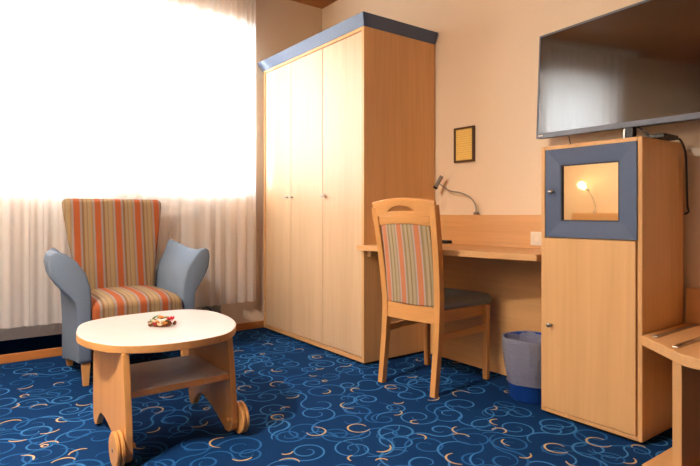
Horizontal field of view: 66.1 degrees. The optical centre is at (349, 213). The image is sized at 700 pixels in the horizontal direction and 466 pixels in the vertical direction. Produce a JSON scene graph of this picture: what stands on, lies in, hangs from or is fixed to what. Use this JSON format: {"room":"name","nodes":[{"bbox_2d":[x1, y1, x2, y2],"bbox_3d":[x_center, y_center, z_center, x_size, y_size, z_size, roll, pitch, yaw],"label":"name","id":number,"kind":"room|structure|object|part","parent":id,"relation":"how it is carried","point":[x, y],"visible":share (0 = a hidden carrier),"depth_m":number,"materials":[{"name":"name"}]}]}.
{"room":"hotel room","nodes":[
{"label":"hotel room","id":0,"kind":"room"},
{"bbox_2d":[202,0,321,323],"bbox_3d":[-1.958,-0.445,3.765,3.950,2.750,0.420,0,0,-37],"label":"wall","id":1,"kind":"structure","parent":0,"point":[280,24],"depth_m":4.42,"materials":[{"name":"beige paint"}]},
{"bbox_2d":[0,310,209,354],"bbox_3d":[-1.794,0.855,3.858,1.685,0.150,0.008,0,0,-37],"label":"trim","id":2,"kind":"structure","parent":1,"relation":"attached to","point":[50,341],"depth_m":3.60,"materials":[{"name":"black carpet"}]},
{"bbox_2d":[0,320,263,363],"bbox_3d":[-1.836,0.902,3.583,3.930,0.055,0.018,0,0,-37],"label":"baseboard","id":3,"kind":"structure","parent":1,"relation":"attached to","point":[51,352],"depth_m":3.46,"materials":[{"name":"brown wood"}]},
{"bbox_2d":[291,0,336,8],"bbox_3d":[-0.353,-1.870,1.607,3.950,0.100,5.800,0,0,-37],"label":"ceiling","id":4,"kind":"structure","parent":0,"point":[321,4],"depth_m":4.63,"materials":[{"name":"brown wood"}]},
{"bbox_3d":[-1.599,-1.800,3.634,2.270,0.040,0.080,0,0,-37],"label":"rail","id":5,"kind":"object","parent":4,"relation":"attached to","visible":0},
{"bbox_2d":[0,0,141,328],"bbox_3d":[-1.909,-0.541,3.385,1.175,2.468,0.057,0,0,-37],"label":"sheer curtain","id":6,"kind":"object","parent":5,"relation":"hanging from","point":[71,70],"visible":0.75,"depth_m":3.41,"materials":[{"name":"white fabric"}]},
{"bbox_2d":[142,0,255,307],"bbox_3d":[-1.180,-0.541,3.962,1.095,2.468,0.061,0,0,-37],"label":"sheer curtain","id":7,"kind":"object","parent":5,"relation":"hanging from","point":[199,56],"visible":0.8,"depth_m":4.03,"materials":[{"name":"white fabric"}]},
{"bbox_2d":[0,327,671,465],"bbox_3d":[-0.353,0.929,1.607,3.950,0.002,5.800,0,0,-37],"label":"floor","id":8,"kind":"structure","parent":0,"point":[307,404],"depth_m":2.43,"materials":[{"name":"blue carpet"}]},
{"bbox_2d":[0,306,212,340],"bbox_3d":[-1.734,0.524,3.800,1.592,0.812,0.170,0,0,-37],"label":"radiator","id":9,"kind":"object","parent":8,"relation":"on","point":[54,328],"visible":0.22,"depth_m":3.47,"materials":[{"name":"metal"}]},
{"bbox_2d":[44,198,209,385],"bbox_3d":[-1.392,0.416,3.287,0.875,1.028,0.691,0,0,-37],"label":"armchair","id":10,"kind":"object","parent":8,"relation":"on","point":[109,271],"visible":0.77,"depth_m":3.33,"materials":[{"name":"fabric"}]},
{"bbox_3d":[-1.635,0.543,3.055,0.209,0.683,0.545,0,0,-37],"label":"arm","id":11,"kind":"part","parent":10,"relation":"part of","materials":[{"name":"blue fabric"}]},
{"bbox_3d":[-1.722,0.904,3.305,0.043,0.052,0.043,0,0,-37],"label":"leg","id":12,"kind":"part","parent":10,"relation":"part of","materials":[{"name":"brown wood"}]},
{"bbox_3d":[-1.433,0.864,2.916,0.044,0.133,0.044,0,0,-37],"label":"leg","id":13,"kind":"part","parent":10,"relation":"part of","materials":[{"name":"brown wood"}]},
{"bbox_3d":[-1.520,0.236,3.489,0.600,0.668,0.214,0,0,-37],"label":"backrest","id":14,"kind":"part","parent":10,"relation":"part of","materials":[{"name":"fabric"}]},
{"bbox_2d":[91,285,182,319],"bbox_3d":[-1.350,0.541,3.260,0.490,0.173,0.597,0,0,-37],"label":"seat cushion","id":15,"kind":"object","parent":10,"relation":"on","point":[106,300],"depth_m":3.08,"materials":[{"name":"fabric"}]},
{"bbox_3d":[-1.086,0.528,3.464,0.172,0.712,0.545,0,0,-37],"label":"arm","id":16,"kind":"part","parent":10,"relation":"part of","materials":[{"name":"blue fabric"}]},
{"bbox_3d":[-0.996,0.864,3.241,0.044,0.133,0.044,0,0,-37],"label":"leg","id":17,"kind":"part","parent":10,"relation":"part of","materials":[{"name":"brown wood"}]},
{"bbox_2d":[76,309,249,465],"bbox_3d":[-0.831,0.710,2.361,0.661,0.439,0.721,0,0,-37],"label":"coffee table","id":18,"kind":"object","parent":8,"relation":"on","point":[208,370],"visible":1,"depth_m":2.24,"materials":[{"name":"brown wood"}]},
{"bbox_3d":[-0.970,0.723,2.184,0.026,0.406,0.562,0,0,-37],"label":"leg panel","id":19,"kind":"part","parent":18,"relation":"part of","materials":[{"name":"brown wood"}]},
{"bbox_2d":[147,315,176,326],"bbox_3d":[-0.827,0.468,2.360,0.125,0.044,0.079,0,0,12],"label":"dried arrangement","id":20,"kind":"object","parent":18,"relation":"on","point":[154,322],"visible":1,"depth_m":2.35,"materials":[{"name":"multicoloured plant"}]},
{"bbox_2d":[130,354,228,397],"bbox_3d":[-0.791,0.685,2.306,0.406,0.025,0.395,0,0,-37],"label":"shelf","id":21,"kind":"object","parent":18,"relation":"attached to","point":[169,374],"depth_m":2.26,"materials":[{"name":"brown wood"}]},
{"bbox_3d":[-0.635,0.723,2.460,0.026,0.406,0.517,0,0,-37],"label":"leg panel","id":22,"kind":"part","parent":18,"relation":"part of","materials":[{"name":"brown wood"}]},
{"bbox_2d":[257,11,437,364],"bbox_3d":[-0.078,-0.146,3.991,0.643,2.152,1.390,0,0,-37],"label":"wardrobe","id":23,"kind":"object","parent":8,"relation":"on","point":[349,107],"visible":0.98,"depth_m":3.56,"materials":[{"name":"brown wood"}]},
{"bbox_3d":[-0.551,-0.122,4.165,0.019,2.007,0.396,0,0,-37],"label":"door","id":24,"kind":"part","parent":23,"relation":"part of","materials":[{"name":"brown wood"}]},
{"bbox_3d":[-0.305,-0.122,3.834,0.019,2.007,0.421,0,0,-37],"label":"door","id":25,"kind":"part","parent":23,"relation":"part of","materials":[{"name":"brown wood"}]},
{"bbox_3d":[-0.049,-0.122,3.489,0.019,2.007,0.431,0,0,-37],"label":"door","id":26,"kind":"part","parent":23,"relation":"part of","materials":[{"name":"brown wood"}]},
{"bbox_3d":[-0.078,-1.187,3.991,0.643,0.071,1.390,0,0,-37],"label":"cornice","id":27,"kind":"part","parent":23,"relation":"part of","materials":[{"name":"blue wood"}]},
{"bbox_2d":[371,198,491,397],"bbox_3d":[0.451,0.423,3.005,0.462,1.018,0.561,0,0,45],"label":"desk chair","id":28,"kind":"object","parent":8,"relation":"on","point":[409,243],"visible":1,"depth_m":2.85,"materials":[{"name":"brown wood"}]},
{"bbox_3d":[0.176,0.442,2.993,0.056,0.980,0.110,0,0,45],"label":"leg","id":29,"kind":"part","parent":28,"relation":"part of","materials":[{"name":"brown wood"}]},
{"bbox_3d":[0.275,-0.035,2.829,0.419,0.101,0.062,0,0,45],"label":"rail","id":30,"kind":"part","parent":28,"relation":"part of","materials":[{"name":"brown wood"}]},
{"bbox_3d":[0.327,0.525,2.881,0.346,0.087,0.040,0,0,45],"label":"rail","id":31,"kind":"part","parent":28,"relation":"part of","materials":[{"name":"brown wood"}]},
{"bbox_3d":[0.474,0.721,3.320,0.036,0.418,0.038,0,0,45],"label":"leg","id":32,"kind":"part","parent":28,"relation":"part of","materials":[{"name":"brown wood"}]},
{"bbox_3d":[0.439,0.442,2.730,0.056,0.980,0.110,0,0,45],"label":"leg","id":33,"kind":"part","parent":28,"relation":"part of","materials":[{"name":"brown wood"}]},
{"bbox_3d":[0.483,0.536,3.038,0.409,0.063,0.390,0,0,45],"label":"seat frame","id":34,"kind":"part","parent":28,"relation":"part of","materials":[{"name":"brown wood"}]},
{"bbox_3d":[0.499,0.472,3.054,0.462,0.065,0.424,0,0,45],"label":"seat","id":35,"kind":"part","parent":28,"relation":"part of","materials":[{"name":"grey fabric"}]},
{"bbox_3d":[0.765,0.721,3.030,0.036,0.418,0.038,0,0,45],"label":"leg","id":36,"kind":"part","parent":28,"relation":"part of","materials":[{"name":"brown wood"}]},
{"bbox_2d":[357,215,540,375],"bbox_3d":[0.635,0.462,3.032,0.652,0.913,1.115,0,0,-37],"label":"desk","id":37,"kind":"object","parent":8,"relation":"on","point":[493,255],"visible":0.38,"depth_m":3.13,"materials":[{"name":"brown wood"}]},
{"bbox_2d":[442,240,451,243],"bbox_3d":[0.604,0.178,3.493,0.047,0.021,0.115,0,0,-37],"label":"remote control","id":38,"kind":"object","parent":37,"relation":"on","point":[443,241],"visible":0.53,"depth_m":3.45,"materials":[{"name":"black plastic"}]},
{"bbox_2d":[433,175,478,214],"bbox_3d":[0.674,-0.125,3.449,0.340,0.258,0.034,0,0,45],"label":"gooseneck lamp","id":39,"kind":"object","parent":37,"relation":"on","point":[440,178],"visible":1,"depth_m":3.49,"materials":[{"name":"grey metal"}]},
{"bbox_3d":[0.685,-0.106,3.439,0.009,0.193,0.285,0,0,-45],"label":"flexible arm","id":40,"kind":"part","parent":39,"relation":"part of","materials":[{"name":"grey metal"}]},
{"bbox_3d":[0.827,0.570,3.157,0.025,0.696,1.086,0,0,-37],"label":"modesty panel","id":41,"kind":"part","parent":37,"relation":"part of","materials":[{"name":"brown wood"}]},
{"bbox_2d":[530,232,540,245],"bbox_3d":[1.029,0.136,2.961,0.015,0.075,0.080,0,0,-37],"label":"power socket","id":42,"kind":"object","parent":37,"relation":"attached to","point":[535,237],"visible":0.83,"depth_m":2.96,"materials":[{"name":"white plastic"}]},
{"bbox_2d":[502,330,540,403],"bbox_3d":[0.914,0.772,2.720,0.289,0.312,0.283,0,0,-37],"label":"waste bin","id":43,"kind":"object","parent":8,"relation":"on","point":[521,350],"visible":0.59,"depth_m":2.63,"materials":[{"name":"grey plastic"}]},
{"bbox_2d":[541,136,682,443],"bbox_3d":[1.169,0.309,2.436,0.416,1.242,0.459,0,0,-37],"label":"cabinet","id":44,"kind":"object","parent":8,"relation":"on","point":[612,210],"visible":0.95,"depth_m":2.29,"materials":[{"name":"brown wood"}]},
{"bbox_3d":[1.030,0.502,2.342,0.020,0.784,0.425,0,0,-37],"label":"door","id":45,"kind":"part","parent":44,"relation":"part of","materials":[{"name":"brown wood"}]},
{"bbox_2d":[563,162,617,219],"bbox_3d":[1.042,-0.095,2.336,0.004,0.263,0.275,0,0,-37],"label":"mirror","id":46,"kind":"object","parent":44,"relation":"attached to","point":[590,189],"depth_m":2.33,"materials":[{"name":"clear mirror"}]},
{"bbox_3d":[1.037,-0.095,2.332,0.022,0.399,0.411,0,0,-37],"label":"mirror door","id":47,"kind":"part","parent":44,"relation":"part of","materials":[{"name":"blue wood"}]},
{"bbox_2d":[536,0,699,138],"bbox_3d":[1.249,-0.634,2.473,0.110,0.636,0.981,0,0,-27],"label":"television","id":48,"kind":"object","parent":44,"relation":"on","point":[628,68],"visible":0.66,"depth_m":2.44,"materials":[{"name":"black plastic"}]},
{"bbox_2d":[637,133,677,140],"bbox_3d":[1.302,-0.322,2.276,0.135,0.018,0.110,0,0,-37],"label":"box","id":49,"kind":"object","parent":44,"relation":"on","point":[663,136],"visible":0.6,"depth_m":2.23,"materials":[{"name":"black plastic"}]},
{"bbox_2d":[641,287,699,465],"bbox_3d":[1.478,0.628,1.891,0.660,0.604,0.772,0,0,-37],"label":"luggage rack","id":50,"kind":"object","parent":8,"relation":"on","point":[680,344],"visible":1,"depth_m":1.93,"materials":[{"name":"brown wood"}]},
{"bbox_3d":[1.331,0.915,2.056,0.600,0.030,0.142,0,0,-37],"label":"foot rail","id":51,"kind":"part","parent":50,"relation":"part of","materials":[{"name":"brown wood"}]},
{"bbox_3d":[1.365,0.709,2.048,0.545,0.382,0.031,0,0,-37],"label":"support panel","id":52,"kind":"part","parent":50,"relation":"part of","materials":[{"name":"brown wood"}]},
{"bbox_3d":[1.726,0.428,2.075,0.043,0.204,0.770,0,0,-37],"label":"rail","id":53,"kind":"part","parent":50,"relation":"part of","materials":[{"name":"brown wood"}]},
{"bbox_2d":[322,0,699,323],"bbox_3d":[1.280,-0.445,2.821,0.120,2.750,5.800,0,0,-37],"label":"wall","id":54,"kind":"structure","parent":0,"point":[487,51],"depth_m":3.25,"materials":[{"name":"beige paint"}]},
{"bbox_2d":[454,125,474,162],"bbox_3d":[0.731,-0.444,3.441,0.020,0.224,0.165,0,0,-37],"label":"picture frame","id":55,"kind":"object","parent":54,"relation":"attached to","point":[464,137],"visible":1,"depth_m":3.44,"materials":[{"name":"gold metal"}]},
{"bbox_2d":[678,138,689,214],"bbox_3d":[1.450,-0.161,2.342,0.030,0.331,0.180,0,0,44],"label":"power cable","id":56,"kind":"object","parent":54,"relation":"attached to","point":[679,139],"visible":0.88,"depth_m":2.34,"materials":[{"name":"black plastic"}]}
]}

